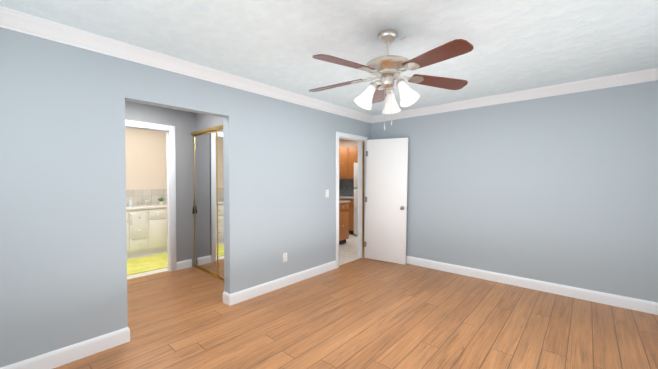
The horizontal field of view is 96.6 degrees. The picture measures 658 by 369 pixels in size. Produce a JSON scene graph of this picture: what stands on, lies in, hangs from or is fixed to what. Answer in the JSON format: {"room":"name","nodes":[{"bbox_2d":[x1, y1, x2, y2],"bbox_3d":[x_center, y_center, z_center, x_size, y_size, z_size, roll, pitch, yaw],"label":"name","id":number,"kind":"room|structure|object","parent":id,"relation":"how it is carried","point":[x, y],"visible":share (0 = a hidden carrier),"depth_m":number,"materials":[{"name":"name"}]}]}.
{"room":"empty bedroom","nodes":[
{"label":"empty bedroom","id":0,"kind":"room"},
{"bbox_2d":[125,127,166,189],"bbox_3d":[-4.003,0.044,5.314,0.120,2.465,2.450,1,1,41],"label":"wall","id":1,"kind":"structure","parent":0,"point":[145,150],"depth_m":5.70,"materials":[{"name":"beige paint"}]},
{"bbox_2d":[125,101,195,265],"bbox_3d":[-2.505,0.062,4.261,0.120,2.465,1.285,1,1,41],"label":"wall","id":2,"kind":"structure","parent":0,"point":[183,122],"depth_m":4.47,"materials":[{"name":"grey paint"}]},
{"bbox_2d":[125,120,176,270],"bbox_3d":[-2.658,0.216,4.086,0.146,2.163,0.941,1,1,41],"label":"door frame","id":3,"kind":"structure","parent":2,"relation":"attached to","point":[169,130],"depth_m":4.36,"materials":[{"name":"white wood"}]},
{"bbox_2d":[0,27,370,367],"bbox_3d":[-0.938,0.076,3.408,0.120,2.465,5.190,1,1,41],"label":"wall","id":4,"kind":"structure","parent":0,"point":[63,259],"depth_m":2.32,"materials":[{"name":"grey paint"}]},
{"bbox_2d":[0,327,129,368],"bbox_3d":[-2.095,1.272,2.016,0.014,0.122,1.239,1,1,41],"label":"baseboard","id":5,"kind":"structure","parent":4,"relation":"attached to","point":[66,355],"depth_m":2.21,"materials":[{"name":"white wood"}]},
{"bbox_2d":[0,6,375,122],"bbox_3d":[-0.855,-1.105,3.315,0.100,0.100,4.950,1,1,41],"label":"crown molding","id":6,"kind":"structure","parent":4,"relation":"attached to","point":[20,22],"depth_m":2.50,"materials":[{"name":"white wood"}]},
{"bbox_2d":[223,291,227,303],"bbox_3d":[-1.062,1.248,3.388,0.014,0.122,0.354,1,1,41],"label":"baseboard","id":7,"kind":"structure","parent":4,"relation":"attached to","point":[225,295],"depth_m":3.22,"materials":[{"name":"white wood"}]},
{"bbox_2d":[228,260,335,305],"bbox_3d":[-0.486,1.241,3.839,0.014,0.122,1.792,1,1,41],"label":"baseboard","id":8,"kind":"structure","parent":4,"relation":"attached to","point":[240,296],"depth_m":3.65,"materials":[{"name":"white wood"}]},
{"bbox_2d":[283,253,286,261],"bbox_3d":[-0.561,0.933,3.751,0.010,0.114,0.070,1,1,41],"label":"electrical outlet plate","id":9,"kind":"object","parent":4,"relation":"attached to","point":[284,257],"visible":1,"depth_m":3.74,"materials":[{"name":"white plastic"}]},
{"bbox_2d":[336,131,366,267],"bbox_3d":[0.331,0.233,4.855,0.162,2.102,0.839,1,1,41],"label":"door frame","id":10,"kind":"structure","parent":4,"relation":"attached to","point":[362,144],"depth_m":5.08,"materials":[{"name":"white painted wood"}]},
{"bbox_2d":[364,138,407,264],"bbox_3d":[0.945,0.261,4.856,0.732,2.036,0.212,1,1,41],"label":"door","id":11,"kind":"structure","parent":10,"relation":"attached to","point":[386,198],"depth_m":4.82,"materials":[{"name":"white wood"}]},
{"bbox_2d":[195,113,222,130],"bbox_3d":[-1.461,0.064,4.130,1.620,2.465,0.100,1,1,41],"label":"wall","id":12,"kind":"structure","parent":0,"point":[204,121],"depth_m":4.37,"materials":[{"name":"grey paint"}]},
{"bbox_2d":[191,125,223,280],"bbox_3d":[-1.521,0.247,4.069,1.605,2.100,0.074,1,1,41],"label":"mirrored closet doors","id":13,"kind":"structure","parent":12,"relation":"in","point":[208,207],"depth_m":4.27,"materials":[{"name":"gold metal"}]},
{"bbox_2d":[0,0,657,115],"bbox_3d":[-0.064,-1.179,2.615,5.930,0.088,5.190,1,1,41],"label":"ceiling","id":14,"kind":"structure","parent":0,"point":[520,45],"depth_m":2.25,"materials":[{"name":"white paint"}]},
{"bbox_2d":[309,30,472,129],"bbox_3d":[0.410,-0.772,2.188,1.314,0.726,1.249,1,1,41],"label":"fan","id":15,"kind":"object","parent":14,"relation":"hanging from","point":[387,69],"visible":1,"depth_m":2.14,"materials":[{"name":"brown wood"}]},
{"bbox_2d":[339,140,357,195],"bbox_3d":[0.532,-0.004,8.093,4.120,2.465,0.120,1,1,41],"label":"wall","id":16,"kind":"structure","parent":0,"point":[346,143],"depth_m":8.02,"materials":[{"name":"white paint"}]},
{"bbox_2d":[340,147,347,177],"bbox_3d":[0.465,-0.567,7.838,0.411,0.840,0.335,1,1,41],"label":"upper cabinet","id":17,"kind":"object","parent":16,"relation":"attached to","point":[343,150],"depth_m":7.68,"materials":[{"name":"brown wood"}]},
{"bbox_2d":[339,179,354,195],"bbox_3d":[0.109,0.073,8.379,2.470,0.458,0.012,1,1,41],"label":"backsplash","id":18,"kind":"structure","parent":16,"relation":"attached to","point":[346,187],"depth_m":8.04,"materials":[{"name":"tile"}]},
{"bbox_2d":[348,146,357,177],"bbox_3d":[0.774,-0.563,7.566,0.412,0.840,0.335,1,1,41],"label":"upper cabinet","id":19,"kind":"object","parent":16,"relation":"attached to","point":[348,157],"depth_m":7.50,"materials":[{"name":"brown wood"}]},
{"bbox_2d":[53,234,657,368],"bbox_3d":[-0.266,1.326,4.137,8.190,0.060,7.140,1,1,41],"label":"floor","id":20,"kind":"structure","parent":0,"point":[363,313],"depth_m":2.72,"materials":[{"name":"laminate"}]},
{"bbox_2d":[126,205,166,257],"bbox_3d":[-3.735,0.860,5.092,0.592,0.839,2.220,1,1,41],"label":"bathroom vanity","id":21,"kind":"object","parent":20,"relation":"on","point":[146,223],"depth_m":5.23,"materials":[{"name":"white wood"}]},
{"bbox_2d":[126,205,165,208],"bbox_3d":[-3.742,0.423,5.090,0.574,0.035,2.220,1,1,41],"label":"countertop","id":22,"kind":"structure","parent":21,"relation":"on","point":[133,206],"depth_m":5.34,"materials":[{"name":"white stone"}]},
{"bbox_2d":[128,197,163,205],"bbox_3d":[-3.546,0.312,5.501,0.149,0.169,0.883,1,1,41],"label":"toiletries","id":23,"kind":"object","parent":22,"relation":"on","point":[161,200],"visible":0.71,"depth_m":5.72,"materials":[{"name":"white plastic"}]},
{"bbox_2d":[127,253,166,275],"bbox_3d":[-2.935,1.278,4.792,0.960,0.013,1.350,1,1,41],"label":"bath rug","id":24,"kind":"object","parent":20,"relation":"on","point":[145,264],"visible":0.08,"depth_m":4.72,"materials":[{"name":"yellow fabric"}]},
{"bbox_2d":[339,204,348,244],"bbox_3d":[0.055,0.819,6.261,0.605,0.880,0.458,1,1,41],"label":"base cabinet","id":25,"kind":"object","parent":20,"relation":"on","point":[343,220],"depth_m":6.11,"materials":[{"name":"brown wood"}]},
{"bbox_2d":[339,200,349,203],"bbox_3d":[-0.540,0.371,5.570,0.619,0.040,2.310,1,1,41],"label":"countertop","id":26,"kind":"structure","parent":25,"relation":"on","point":[340,201],"depth_m":6.13,"materials":[{"name":"beige stone"}]},
{"bbox_2d":[339,199,354,234],"bbox_3d":[0.653,0.798,7.515,0.494,0.880,0.604,1,1,41],"label":"base cabinet","id":27,"kind":"object","parent":20,"relation":"on","point":[351,215],"depth_m":7.21,"materials":[{"name":"brown wood"}]},
{"bbox_2d":[339,195,353,198],"bbox_3d":[-0.092,0.327,8.155,2.470,0.040,0.618,1,1,41],"label":"countertop","id":28,"kind":"structure","parent":27,"relation":"on","point":[340,197],"depth_m":7.36,"materials":[{"name":"beige stone"}]},
{"bbox_2d":[354,163,357,235],"bbox_3d":[1.079,0.367,7.012,0.740,1.760,0.745,1,1,41],"label":"fridge","id":29,"kind":"object","parent":20,"relation":"on","point":[356,199],"visible":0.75,"depth_m":6.95,"materials":[{"name":"white metal"}]},
{"bbox_2d":[371,80,657,302],"bbox_3d":[2.311,0.068,3.921,4.070,2.465,0.120,1,1,41],"label":"wall","id":30,"kind":"structure","parent":0,"point":[560,189],"depth_m":3.56,"materials":[{"name":"grey paint"}]},
{"bbox_2d":[372,68,657,121],"bbox_3d":[2.197,-1.114,3.855,3.720,0.100,0.100,1,1,41],"label":"crown molding","id":31,"kind":"structure","parent":30,"relation":"attached to","point":[647,75],"depth_m":3.57,"materials":[{"name":"white wood"}]},
{"bbox_2d":[406,256,657,314],"bbox_3d":[2.214,1.239,3.938,3.930,0.122,0.014,1,1,41],"label":"baseboard","id":32,"kind":"structure","parent":30,"relation":"attached to","point":[646,306],"depth_m":3.55,"materials":[{"name":"white wood"}]},
{"bbox_3d":[-0.828,0.035,5.798,0.120,2.465,2.380,1,1,41],"label":"wall","id":33,"kind":"structure","parent":0,"visible":0},
{"bbox_2d":[339,141,339,178],"bbox_3d":[-0.010,-0.542,6.370,0.335,0.840,0.385,1,1,41],"label":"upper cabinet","id":34,"kind":"object","parent":33,"relation":"attached to","point":[339,159],"depth_m":6.40,"materials":[{"name":"brown wood"}]}
]}

